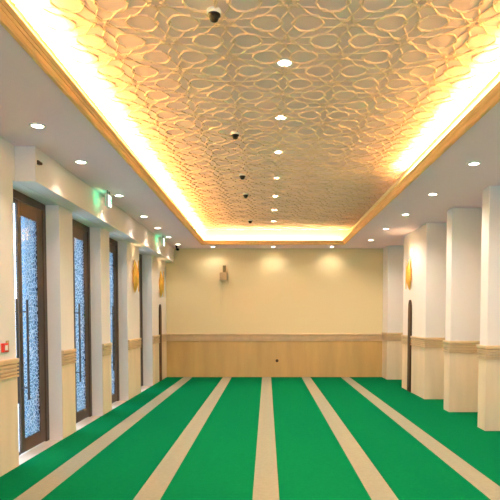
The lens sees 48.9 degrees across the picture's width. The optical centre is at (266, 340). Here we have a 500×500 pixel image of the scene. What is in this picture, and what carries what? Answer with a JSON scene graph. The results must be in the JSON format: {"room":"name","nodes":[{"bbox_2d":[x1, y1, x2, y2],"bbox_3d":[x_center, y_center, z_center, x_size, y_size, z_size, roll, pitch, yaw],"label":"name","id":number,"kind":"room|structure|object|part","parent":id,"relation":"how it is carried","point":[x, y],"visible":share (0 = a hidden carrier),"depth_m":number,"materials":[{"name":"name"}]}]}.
{"room":"mosque","nodes":[
{"label":"mosque","id":0,"kind":"room"},
{"bbox_2d":[0,136,165,439],"bbox_3d":[-2.880,-0.360,5.963,0.440,3.400,17.145,0,3,0],"label":"wall","id":1,"kind":"structure","parent":0,"point":[59,234],"depth_m":7.41,"materials":[{"name":"beige paint"}]},
{"bbox_2d":[1,340,8,352],"bbox_3d":[-2.643,0.057,5.573,0.034,0.120,0.150,0,3,0],"label":"fire alarm","id":2,"kind":"object","parent":1,"relation":"attached to","point":[4,346],"visible":1,"depth_m":5.52,"materials":[{"name":"red plastic"}]},
{"bbox_2d":[0,358,18,476],"bbox_3d":[-2.643,0.946,1.653,0.034,1.165,8.420,0,3,0],"label":"trim","id":3,"kind":"structure","parent":1,"relation":"attached to","point":[9,438],"depth_m":5.64,"materials":[{"name":"wood"}]},
{"bbox_3d":[-2.643,0.464,1.632,0.034,0.200,8.420,0,2,0],"label":"chair rail","id":4,"kind":"part","parent":3,"relation":"part of","materials":[{"name":"wood"}]},
{"bbox_2d":[13,189,49,454],"bbox_3d":[-2.823,-0.197,6.458,0.154,3.030,1.280,0,3,0],"label":"door","id":5,"kind":"structure","parent":1,"relation":"in","point":[30,214],"depth_m":6.65,"materials":[{"name":"glass"}]},
{"bbox_3d":[-2.798,0.115,6.086,0.102,1.160,0.027,0,2,0],"label":"pull handle","id":6,"kind":"part","parent":5,"relation":"part of","materials":[{"name":"metal"}]},
{"bbox_3d":[-2.794,0.103,6.351,0.096,1.160,0.027,0,2,0],"label":"pull handle","id":7,"kind":"part","parent":5,"relation":"part of","materials":[{"name":"metal"}]},
{"bbox_3d":[-2.854,-0.163,6.627,0.010,2.603,0.437,0,2,0],"label":"glass pane","id":8,"kind":"part","parent":5,"relation":"part of","materials":[{"name":"blue glass"}]},
{"bbox_2d":[61,349,76,438],"bbox_3d":[-2.643,0.696,7.377,0.034,1.165,0.480,0,3,0],"label":"trim","id":9,"kind":"structure","parent":1,"relation":"attached to","point":[68,356],"depth_m":7.35,"materials":[{"name":"wood"}]},
{"bbox_3d":[-2.643,0.214,7.356,0.034,0.200,0.480,0,2,0],"label":"chair rail","id":10,"kind":"part","parent":9,"relation":"part of","materials":[{"name":"wood"}]},
{"bbox_2d":[72,219,91,422],"bbox_3d":[-2.823,-0.273,8.211,0.154,3.030,1.270,0,3,0],"label":"door","id":11,"kind":"structure","parent":1,"relation":"in","point":[81,232],"depth_m":8.49,"materials":[{"name":"brown metal"}]},
{"bbox_3d":[-2.794,0.026,8.109,0.096,1.160,0.027,0,2,0],"label":"pull handle","id":12,"kind":"part","parent":11,"relation":"part of","materials":[{"name":"metal"}]},
{"bbox_3d":[-2.854,-0.239,8.380,0.010,2.603,0.427,0,2,0],"label":"glass pane","id":13,"kind":"part","parent":11,"relation":"part of","materials":[{"name":"blue glass"}]},
{"bbox_2d":[14,146,173,262],"bbox_3d":[-2.550,-2.059,10.127,0.220,0.370,8.675,0,3,0],"label":"ceiling beam","id":14,"kind":"structure","parent":1,"relation":"attached to","point":[51,180],"depth_m":7.20,"materials":[{"name":"beige paint"}]},
{"bbox_2d":[102,343,112,414],"bbox_3d":[-2.643,0.620,9.131,0.034,1.165,0.490,0,3,0],"label":"trim","id":15,"kind":"structure","parent":1,"relation":"attached to","point":[107,347],"depth_m":9.09,"materials":[{"name":"wood"}]},
{"bbox_3d":[-2.643,0.138,9.110,0.034,0.200,0.490,0,2,0],"label":"chair rail","id":16,"kind":"part","parent":15,"relation":"part of","materials":[{"name":"wood"}]},
{"bbox_2d":[109,237,119,402],"bbox_3d":[-2.823,-0.348,9.914,0.154,3.030,1.160,0,3,0],"label":"door","id":17,"kind":"structure","parent":1,"relation":"in","point":[113,244],"depth_m":10.25,"materials":[{"name":"brown wood"}]},
{"bbox_3d":[-2.794,-0.050,9.867,0.096,1.160,0.027,0,2,0],"label":"pull handle","id":18,"kind":"part","parent":17,"relation":"part of","materials":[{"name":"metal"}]},
{"bbox_3d":[-2.854,-0.314,10.083,0.010,2.603,0.317,0,2,0],"label":"glass pane","id":19,"kind":"part","parent":17,"relation":"part of","materials":[{"name":"blue glass"}]},
{"bbox_2d":[128,338,140,399],"bbox_3d":[-2.643,0.537,11.034,0.034,1.165,1.000,0,3,0],"label":"trim","id":20,"kind":"structure","parent":1,"relation":"attached to","point":[134,364],"depth_m":11.01,"materials":[{"name":"wood"}]},
{"bbox_3d":[-2.643,0.055,11.013,0.034,0.200,1.000,0,2,0],"label":"chair rail","id":21,"kind":"part","parent":20,"relation":"part of","materials":[{"name":"wood"}]},
{"bbox_2d":[133,259,138,291],"bbox_3d":[-2.603,-1.288,10.934,0.115,0.680,0.201,0,3,0],"label":"wall sconce","id":22,"kind":"object","parent":1,"relation":"attached to","point":[135,269],"visible":1,"depth_m":10.88,"materials":[{"name":"gold metal"}]},
{"bbox_2d":[139,254,142,385],"bbox_3d":[-2.873,-0.444,12.117,0.154,3.030,1.250,0,3,0],"label":"door","id":23,"kind":"structure","parent":1,"relation":"in","point":[140,255],"depth_m":12.62,"materials":[{"name":"brown wood"}]},
{"bbox_2d":[152,335,159,384],"bbox_3d":[-2.643,0.444,13.161,0.034,1.165,0.758,0,3,0],"label":"wainscoting","id":24,"kind":"structure","parent":1,"relation":"attached to","point":[155,339],"depth_m":13.08,"materials":[{"name":"wood"}]},
{"bbox_3d":[-2.643,-0.038,13.140,0.034,0.200,0.758,0,2,0],"label":"chair rail","id":25,"kind":"part","parent":24,"relation":"part of","materials":[{"name":"wood"}]},
{"bbox_2d":[159,304,161,380],"bbox_3d":[-2.641,0.041,13.650,0.036,1.900,0.250,0,3,0],"label":"arched panel","id":26,"kind":"object","parent":1,"relation":"attached to","point":[160,309],"visible":1,"depth_m":13.58,"materials":[{"name":"brown wood"}]},
{"bbox_2d":[159,271,163,297],"bbox_3d":[-2.603,-1.404,13.587,0.115,0.680,0.201,0,3,0],"label":"wall sconce","id":27,"kind":"object","parent":1,"relation":"attached to","point":[161,280],"visible":1,"depth_m":13.54,"materials":[{"name":"gold metal"}]},
{"bbox_2d":[162,333,166,379],"bbox_3d":[-2.643,0.400,14.169,0.034,1.165,0.753,0,3,0],"label":"trim","id":28,"kind":"structure","parent":1,"relation":"attached to","point":[164,336],"depth_m":14.23,"materials":[{"name":"wood"}]},
{"bbox_3d":[-2.643,-0.082,14.148,0.034,0.200,0.753,0,2,0],"label":"chair rail","id":29,"kind":"part","parent":28,"relation":"part of","materials":[{"name":"wood"}]},
{"bbox_2d":[19,386,150,464],"bbox_3d":[0.425,1.413,6.040,7.050,0.150,17.545,0,3,0],"label":"floor","id":30,"kind":"structure","parent":0,"point":[34,451],"depth_m":7.02,"materials":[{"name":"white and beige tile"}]},
{"bbox_2d":[0,377,499,499],"bbox_3d":[0.547,1.332,6.026,6.405,0.014,17.105,0,3,0],"label":"carpet","id":31,"kind":"object","parent":30,"relation":"on","point":[179,438],"visible":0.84,"depth_m":6.60,"materials":[{"name":"green carpet"}]},
{"bbox_2d":[0,0,499,247],"bbox_3d":[0.425,-2.284,5.878,7.050,0.490,17.545,0,3,0],"label":"ceiling","id":32,"kind":"structure","parent":0,"point":[386,105],"depth_m":5.42,"materials":[{"name":"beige paint"}]},
{"bbox_2d":[29,123,45,128],"bbox_3d":[-2.160,-2.023,5.177,0.154,0.011,0.154,0,3,0],"label":"recessed light","id":33,"kind":"object","parent":32,"relation":"in","point":[33,125],"visible":1,"depth_m":5.16,"materials":[{"name":"beige plastic"}]},
{"bbox_2d":[74,160,87,163],"bbox_3d":[-2.160,-2.076,6.386,0.154,0.011,0.154,0,3,0],"label":"recessed light","id":34,"kind":"object","parent":32,"relation":"in","point":[75,161],"visible":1,"depth_m":6.37,"materials":[{"name":"beige"}]},
{"bbox_2d":[105,190,111,208],"bbox_3d":[-2.266,-2.028,7.869,0.056,0.235,0.160,0,3,0],"label":"exit sign","id":35,"kind":"object","parent":32,"relation":"hanging from","point":[107,196],"visible":1,"depth_m":7.80,"materials":[{"name":"beige plastic"}]},
{"bbox_2d":[161,235,164,246],"bbox_3d":[-2.296,-2.215,12.165,0.056,0.235,0.160,0,3,0],"label":"exit sign","id":36,"kind":"object","parent":32,"relation":"hanging from","point":[162,238],"visible":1,"depth_m":12.10,"materials":[{"name":"beige plastic"}]},
{"bbox_2d":[207,6,220,22],"bbox_3d":[-0.375,-2.300,3.893,0.104,0.082,0.104,0,3,0],"label":"dome camera","id":37,"kind":"object","parent":32,"relation":"attached to","point":[214,14],"visible":1,"depth_m":3.86,"materials":[{"name":"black plastic"}]},
{"bbox_2d":[231,131,239,139],"bbox_3d":[-0.375,-2.413,6.471,0.104,0.082,0.104,0,3,0],"label":"dome camera","id":38,"kind":"object","parent":32,"relation":"attached to","point":[234,134],"visible":1,"depth_m":6.44,"materials":[{"name":"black plastic"}]},
{"bbox_2d":[239,173,245,179],"bbox_3d":[-0.375,-2.495,8.359,0.104,0.082,0.104,0,3,0],"label":"dome camera","id":39,"kind":"object","parent":32,"relation":"attached to","point":[242,176],"visible":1,"depth_m":8.33,"materials":[{"name":"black plastic"}]},
{"bbox_2d":[276,58,292,66],"bbox_3d":[0.150,-2.371,4.691,0.154,0.011,0.154,0,3,0],"label":"recessed light","id":40,"kind":"object","parent":32,"relation":"in","point":[284,61],"visible":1,"depth_m":4.68,"materials":[{"name":"beige plastic"}]},
{"bbox_2d":[467,162,480,165],"bbox_3d":[2.430,-2.079,6.455,0.154,0.011,0.154,0,3,0],"label":"recessed light","id":41,"kind":"object","parent":32,"relation":"in","point":[470,163],"visible":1,"depth_m":6.44,"materials":[{"name":"beige"}]},
{"bbox_2d":[166,248,382,332],"bbox_3d":[0.425,-0.739,14.627,7.050,3.400,0.200,0,3,0],"label":"wall","id":42,"kind":"structure","parent":0,"point":[265,290],"depth_m":14.50,"materials":[{"name":"beige paint"}]},
{"bbox_2d":[220,265,226,279],"bbox_3d":[-1.140,-1.785,14.411,0.190,0.390,0.140,0,3,0],"label":"wall speaker","id":43,"kind":"object","parent":42,"relation":"attached to","point":[223,275],"visible":1,"depth_m":14.35,"materials":[{"name":"brown plastic"}]},
{"bbox_2d":[167,333,381,376],"bbox_3d":[0.545,0.383,14.559,6.410,1.165,0.034,0,3,0],"label":"wainscoting","id":44,"kind":"structure","parent":42,"relation":"attached to","point":[188,354],"depth_m":14.57,"materials":[{"name":"wood"}]},
{"bbox_3d":[0.545,-0.099,14.537,6.410,0.200,0.034,0,2,0],"label":"chair rail","id":45,"kind":"part","parent":44,"relation":"part of","materials":[{"name":"wood"}]},
{"bbox_2d":[274,358,279,362],"bbox_3d":[0.265,0.521,14.549,0.150,0.120,0.014,0,3,0],"label":"wall outlet","id":46,"kind":"object","parent":42,"relation":"attached to","point":[276,360],"visible":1,"depth_m":14.55,"materials":[{"name":"plastic"}]},
{"bbox_2d":[381,245,403,379],"bbox_3d":[3.383,-0.720,14.202,0.734,3.400,0.647,0,3,0],"label":"pillar","id":47,"kind":"structure","parent":0,"point":[393,255],"depth_m":13.92,"materials":[{"name":"beige paint"}]},
{"bbox_3d":[3.353,-0.124,14.199,0.674,0.200,0.589,0,2,0],"label":"chair rail","id":48,"kind":"part","parent":47,"relation":"part of","materials":[{"name":"wood"}]},
{"bbox_2d":[401,223,446,398],"bbox_3d":[3.383,-0.600,11.455,0.734,3.400,1.828,0,3,0],"label":"pillar","id":49,"kind":"structure","parent":0,"point":[425,246],"depth_m":10.62,"materials":[{"name":"beige paint"}]},
{"bbox_3d":[3.353,-0.033,12.111,0.674,0.200,0.567,0,2,0],"label":"chair rail","id":50,"kind":"part","parent":49,"relation":"part of","materials":[{"name":"wood"}]},
{"bbox_2d":[405,259,411,289],"bbox_3d":[2.993,-1.409,11.640,0.115,0.680,0.201,0,3,0],"label":"wall sconce","id":51,"kind":"object","parent":49,"relation":"attached to","point":[408,267],"visible":1,"depth_m":11.59,"materials":[{"name":"gold metal"}]},
{"bbox_2d":[407,300,411,391],"bbox_3d":[3.032,0.101,11.706,0.036,1.950,0.250,0,3,0],"label":"arched panel","id":52,"kind":"object","parent":49,"relation":"attached to","point":[410,301],"visible":1,"depth_m":11.63,"materials":[{"name":"brown wood"}]},
{"bbox_3d":[3.353,0.012,11.071,0.674,0.200,1.007,0,2,0],"label":"chair rail","id":53,"kind":"part","parent":49,"relation":"part of","materials":[{"name":"wood"}]},
{"bbox_2d":[443,208,481,411],"bbox_3d":[3.383,-0.504,9.262,0.734,3.400,0.338,0,3,0],"label":"pillar","id":54,"kind":"structure","parent":0,"point":[464,225],"depth_m":9.13,"materials":[{"name":"beige paint"}]},
{"bbox_3d":[3.353,0.090,9.288,0.674,0.200,0.338,0,2,0],"label":"chair rail","id":55,"kind":"part","parent":54,"relation":"part of","materials":[{"name":"wood"}]},
{"bbox_2d":[476,186,499,430],"bbox_3d":[3.383,-0.438,7.738,0.734,3.400,0.328,0,3,0],"label":"pillar","id":56,"kind":"structure","parent":0,"point":[489,346],"depth_m":7.64,"materials":[{"name":"beige paint"}]},
{"bbox_3d":[3.353,0.157,7.764,0.674,0.200,0.328,0,2,0],"label":"chair rail","id":57,"kind":"part","parent":56,"relation":"part of","materials":[{"name":"wood"}]},
{"label":"outside","id":58,"kind":"structure","parent":0,"visible":0},
{"bbox_2d":[18,404,18,435],"bbox_3d":[-7.550,1.359,8.067,8.900,0.180,28.000,0,3,0],"label":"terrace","id":59,"kind":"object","parent":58,"point":[18,404],"depth_m":8.66,"materials":[{"name":"white"}]}
]}

